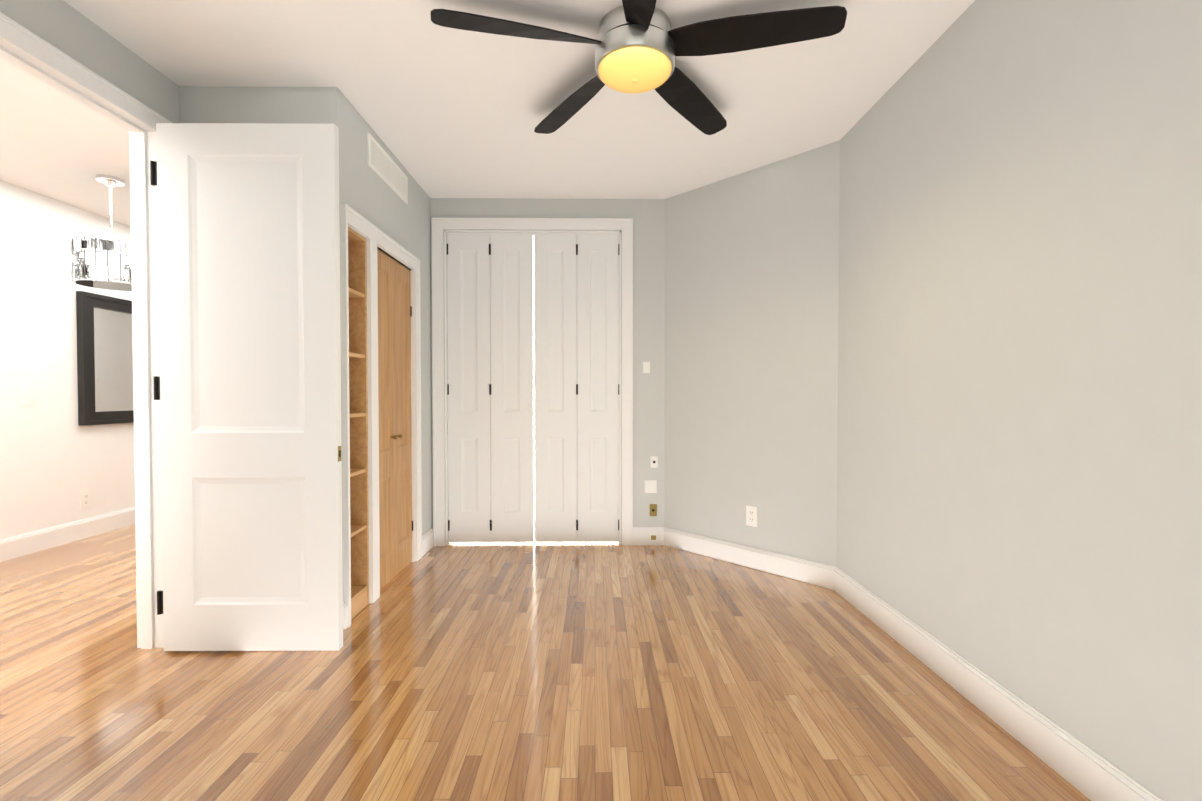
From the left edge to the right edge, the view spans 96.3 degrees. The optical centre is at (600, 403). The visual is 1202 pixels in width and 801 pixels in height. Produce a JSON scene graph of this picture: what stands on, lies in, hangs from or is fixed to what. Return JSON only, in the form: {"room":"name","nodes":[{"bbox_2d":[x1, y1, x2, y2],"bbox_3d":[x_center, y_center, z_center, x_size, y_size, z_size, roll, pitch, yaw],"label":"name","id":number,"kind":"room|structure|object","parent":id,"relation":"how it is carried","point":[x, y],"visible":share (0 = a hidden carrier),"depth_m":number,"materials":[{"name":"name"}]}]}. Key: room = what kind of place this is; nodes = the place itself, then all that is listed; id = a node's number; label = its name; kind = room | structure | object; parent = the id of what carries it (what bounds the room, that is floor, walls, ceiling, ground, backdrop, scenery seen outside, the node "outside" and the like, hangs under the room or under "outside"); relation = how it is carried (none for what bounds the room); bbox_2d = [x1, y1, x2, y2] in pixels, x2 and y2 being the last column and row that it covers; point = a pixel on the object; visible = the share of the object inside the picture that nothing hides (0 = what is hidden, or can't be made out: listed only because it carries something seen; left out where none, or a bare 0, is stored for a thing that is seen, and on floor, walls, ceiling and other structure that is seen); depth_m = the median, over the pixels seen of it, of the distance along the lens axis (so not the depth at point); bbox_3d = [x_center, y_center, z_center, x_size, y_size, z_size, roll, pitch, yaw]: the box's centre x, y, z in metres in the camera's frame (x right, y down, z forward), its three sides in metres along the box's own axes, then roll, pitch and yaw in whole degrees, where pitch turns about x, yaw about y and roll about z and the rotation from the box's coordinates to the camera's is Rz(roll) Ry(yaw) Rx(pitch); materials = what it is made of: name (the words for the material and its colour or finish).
{"room":"empty bedroom","nodes":[
{"label":"empty bedroom","id":0,"kind":"room"},
{"bbox_2d":[0,180,134,539],"bbox_3d":[-4.391,-0.229,3.381,0.102,2.760,10.302,0,1,-1],"label":"wall","id":1,"kind":"structure","parent":0,"point":[55,459],"depth_m":4.23,"materials":[{"name":"white paint"}]},
{"bbox_2d":[0,507,134,561],"bbox_3d":[-4.330,1.072,3.405,0.019,0.156,10.098,0,1,-1],"label":"baseboard","id":2,"kind":"structure","parent":1,"relation":"attached to","point":[27,543],"depth_m":4.33,"materials":[{"name":"white wood"}]},
{"bbox_2d":[80,490,90,508],"bbox_3d":[-4.349,0.808,4.543,0.009,0.139,0.086,0,1,-1],"label":"outlet","id":3,"kind":"object","parent":1,"relation":"attached to","point":[85,499],"visible":1,"depth_m":4.54,"materials":[{"name":"white plastic"}]},
{"bbox_2d":[76,291,133,425],"bbox_3d":[-4.335,-0.389,5.254,0.054,1.116,1.560,0,1,-1],"label":"mirror","id":4,"kind":"object","parent":1,"relation":"attached to","point":[104,360],"visible":0.4,"depth_m":4.70,"materials":[{"name":"black mirror"}]},
{"bbox_2d":[0,0,178,122],"bbox_3d":[-2.115,-0.178,0.507,0.036,2.760,4.500,0,1,-1],"label":"wall","id":5,"kind":"structure","parent":0,"point":[68,30],"depth_m":2.26,"materials":[{"name":"grey paint"}]},
{"bbox_2d":[0,12,171,648],"bbox_3d":[-2.143,-0.091,2.135,0.151,2.528,0.994,0,1,-1],"label":"door frame","id":6,"kind":"structure","parent":5,"relation":"attached to","point":[146,362],"depth_m":2.53,"materials":[{"name":"white wood"}]},
{"bbox_2d":[150,123,342,650],"bbox_3d":[-1.641,-0.066,2.504,0.841,2.436,0.052,0,1,0],"label":"entry door","id":7,"kind":"structure","parent":5,"relation":"in","point":[247,387],"depth_m":2.49,"materials":[{"name":"white wood"}]},
{"bbox_2d":[179,86,343,600],"bbox_3d":[-1.740,-0.218,2.771,0.816,2.760,0.066,0,1,-1],"label":"wall","id":8,"kind":"structure","parent":0,"point":[246,104],"depth_m":2.71,"materials":[{"name":"grey paint"}]},
{"bbox_2d":[343,95,431,603],"bbox_3d":[-1.701,-0.232,3.554,0.720,2.760,1.500,0,1,-1],"label":"wall","id":9,"kind":"structure","parent":0,"point":[373,197],"depth_m":3.64,"materials":[{"name":"grey paint"}]},
{"bbox_2d":[340,203,421,627],"bbox_3d":[-1.376,0.059,3.359,0.130,2.185,1.178,0,1,-1],"label":"door frame","id":10,"kind":"structure","parent":9,"relation":"attached to","point":[374,235],"depth_m":3.11,"materials":[{"name":"white wood"}]},
{"bbox_2d":[367,133,407,203],"bbox_3d":[-1.333,-1.463,3.398,0.014,0.186,0.636,0,1,-1],"label":"air vent","id":11,"kind":"object","parent":9,"relation":"in","point":[385,168],"visible":1,"depth_m":3.34,"materials":[{"name":"white plastic"}]},
{"bbox_2d":[377,248,412,589],"bbox_3d":[-1.352,0.096,3.525,0.060,2.080,0.673,0,1,-1],"label":"closet doors","id":12,"kind":"structure","parent":9,"relation":"in","point":[394,398],"depth_m":3.53,"materials":[{"name":"brown wood"}]},
{"bbox_2d":[0,0,974,226],"bbox_3d":[-0.902,-1.682,3.396,7.080,0.144,10.302,0,1,-1],"label":"ceiling","id":13,"kind":"structure","parent":0,"point":[445,112],"depth_m":2.72,"materials":[{"name":"paint"}]},
{"bbox_2d":[71,174,131,290],"bbox_3d":[-3.530,-1.234,3.880,0.420,0.769,0.420,0,1,-1],"label":"chandelier","id":14,"kind":"object","parent":13,"relation":"hanging from","point":[101,262],"visible":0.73,"depth_m":3.73,"materials":[{"name":"silver metal"}]},
{"bbox_2d":[431,0,846,134],"bbox_3d":[0.145,-1.480,2.229,1.609,0.217,1.534,0,1,-1],"label":"ceiling fan","id":15,"kind":"object","parent":13,"relation":"hanging from","point":[640,45],"visible":1,"depth_m":2.18,"materials":[{"name":"silver metal"}]},
{"bbox_2d":[533,237,534,519],"bbox_3d":[-0.551,-0.261,5.170,1.812,2.760,0.060,0,1,-1],"label":"wall","id":16,"kind":"structure","parent":0,"point":[533,378],"depth_m":5.13,"materials":[{"name":"white paint"}]},
{"bbox_2d":[0,520,1090,800],"bbox_3d":[-0.902,1.222,3.449,7.080,0.144,10.302,0,1,-1],"label":"floor","id":17,"kind":"structure","parent":0,"point":[534,670],"depth_m":2.15,"materials":[{"name":"brown wood"}]},
{"bbox_2d":[348,227,368,619],"bbox_3d":[-1.514,0.112,2.947,0.359,2.094,0.270,0,1,-1],"label":"niche shelf","id":18,"kind":"object","parent":17,"relation":"on","point":[357,289],"visible":0.21,"depth_m":3.06,"materials":[{"name":"brown wood"}]},
{"bbox_2d":[430,198,664,544],"bbox_3d":[-0.400,-0.247,4.346,2.106,2.760,0.102,0,1,-1],"label":"wall","id":19,"kind":"structure","parent":0,"point":[647,216],"depth_m":4.29,"materials":[{"name":"grey paint"}]},
{"bbox_2d":[432,217,632,545],"bbox_3d":[-0.541,-0.166,4.332,1.586,2.599,0.130,0,1,-1],"label":"trim","id":20,"kind":"structure","parent":19,"relation":"attached to","point":[442,228],"depth_m":4.27,"materials":[{"name":"white wood"}]},
{"bbox_2d":[447,233,618,541],"bbox_3d":[-0.539,-0.123,4.339,1.399,2.474,0.059,0,1,-1],"label":"bifold doors","id":21,"kind":"structure","parent":19,"relation":"in","point":[490,381],"depth_m":4.32,"materials":[{"name":"white wood"}]},
{"bbox_2d":[643,362,649,372],"bbox_3d":[0.363,-0.288,4.296,0.054,0.090,0.016,0,1,-1],"label":"light switch","id":22,"kind":"object","parent":19,"relation":"attached to","point":[646,367],"visible":1,"depth_m":4.30,"materials":[{"name":"white plastic"}]},
{"bbox_2d":[645,480,656,492],"bbox_3d":[0.398,0.666,4.317,0.096,0.102,0.008,0,1,-1],"label":"electrical outlet","id":23,"kind":"object","parent":19,"relation":"attached to","point":[650,486],"visible":1,"depth_m":4.32,"materials":[{"name":"white plastic"}]},
{"bbox_2d":[650,504,656,515],"bbox_3d":[0.420,0.856,4.322,0.058,0.096,0.007,0,1,-1],"label":"electrical outlet","id":24,"kind":"object","parent":19,"relation":"attached to","point":[653,509],"visible":1,"depth_m":4.32,"materials":[{"name":"brown metal"}]},
{"bbox_2d":[650,534,656,540],"bbox_3d":[0.420,1.071,4.307,0.060,0.054,0.007,0,1,-1],"label":"air vent","id":25,"kind":"object","parent":19,"relation":"attached to","point":[653,537],"visible":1,"depth_m":4.30,"materials":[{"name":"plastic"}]},
{"bbox_2d":[650,456,657,467],"bbox_3d":[0.426,0.468,4.315,0.058,0.090,0.007,0,1,-1],"label":"jack","id":26,"kind":"object","parent":19,"relation":"attached to","point":[654,462],"visible":1,"depth_m":4.31,"materials":[{"name":"white plastic"}]},
{"bbox_2d":[664,140,839,566],"bbox_3d":[1.021,-0.238,3.843,0.102,2.760,1.520,-1,1,-44],"label":"wall","id":27,"kind":"structure","parent":0,"point":[751,323],"depth_m":3.71,"materials":[{"name":"grey paint"}]},
{"bbox_2d":[746,505,757,526],"bbox_3d":[1.050,0.784,3.751,0.009,0.139,0.086,-1,1,-43],"label":"electrical outlet","id":28,"kind":"object","parent":27,"relation":"attached to","point":[751,515],"visible":1,"depth_m":3.75,"materials":[{"name":"white plastic"}]},
{"bbox_2d":[343,527,1163,800],"bbox_3d":[-0.312,1.117,1.362,3.588,0.142,5.916,0,1,-1],"label":"baseboard","id":29,"kind":"structure","parent":27,"relation":"attached to","point":[1085,770],"depth_m":2.23,"materials":[{"name":"white wood"}]},
{"bbox_2d":[837,0,1201,800],"bbox_3d":[1.539,-0.183,0.836,0.102,2.760,5.070,0,1,-1],"label":"wall","id":30,"kind":"structure","parent":0,"point":[1019,480],"depth_m":1.80,"materials":[{"name":"grey paint"}]}
]}

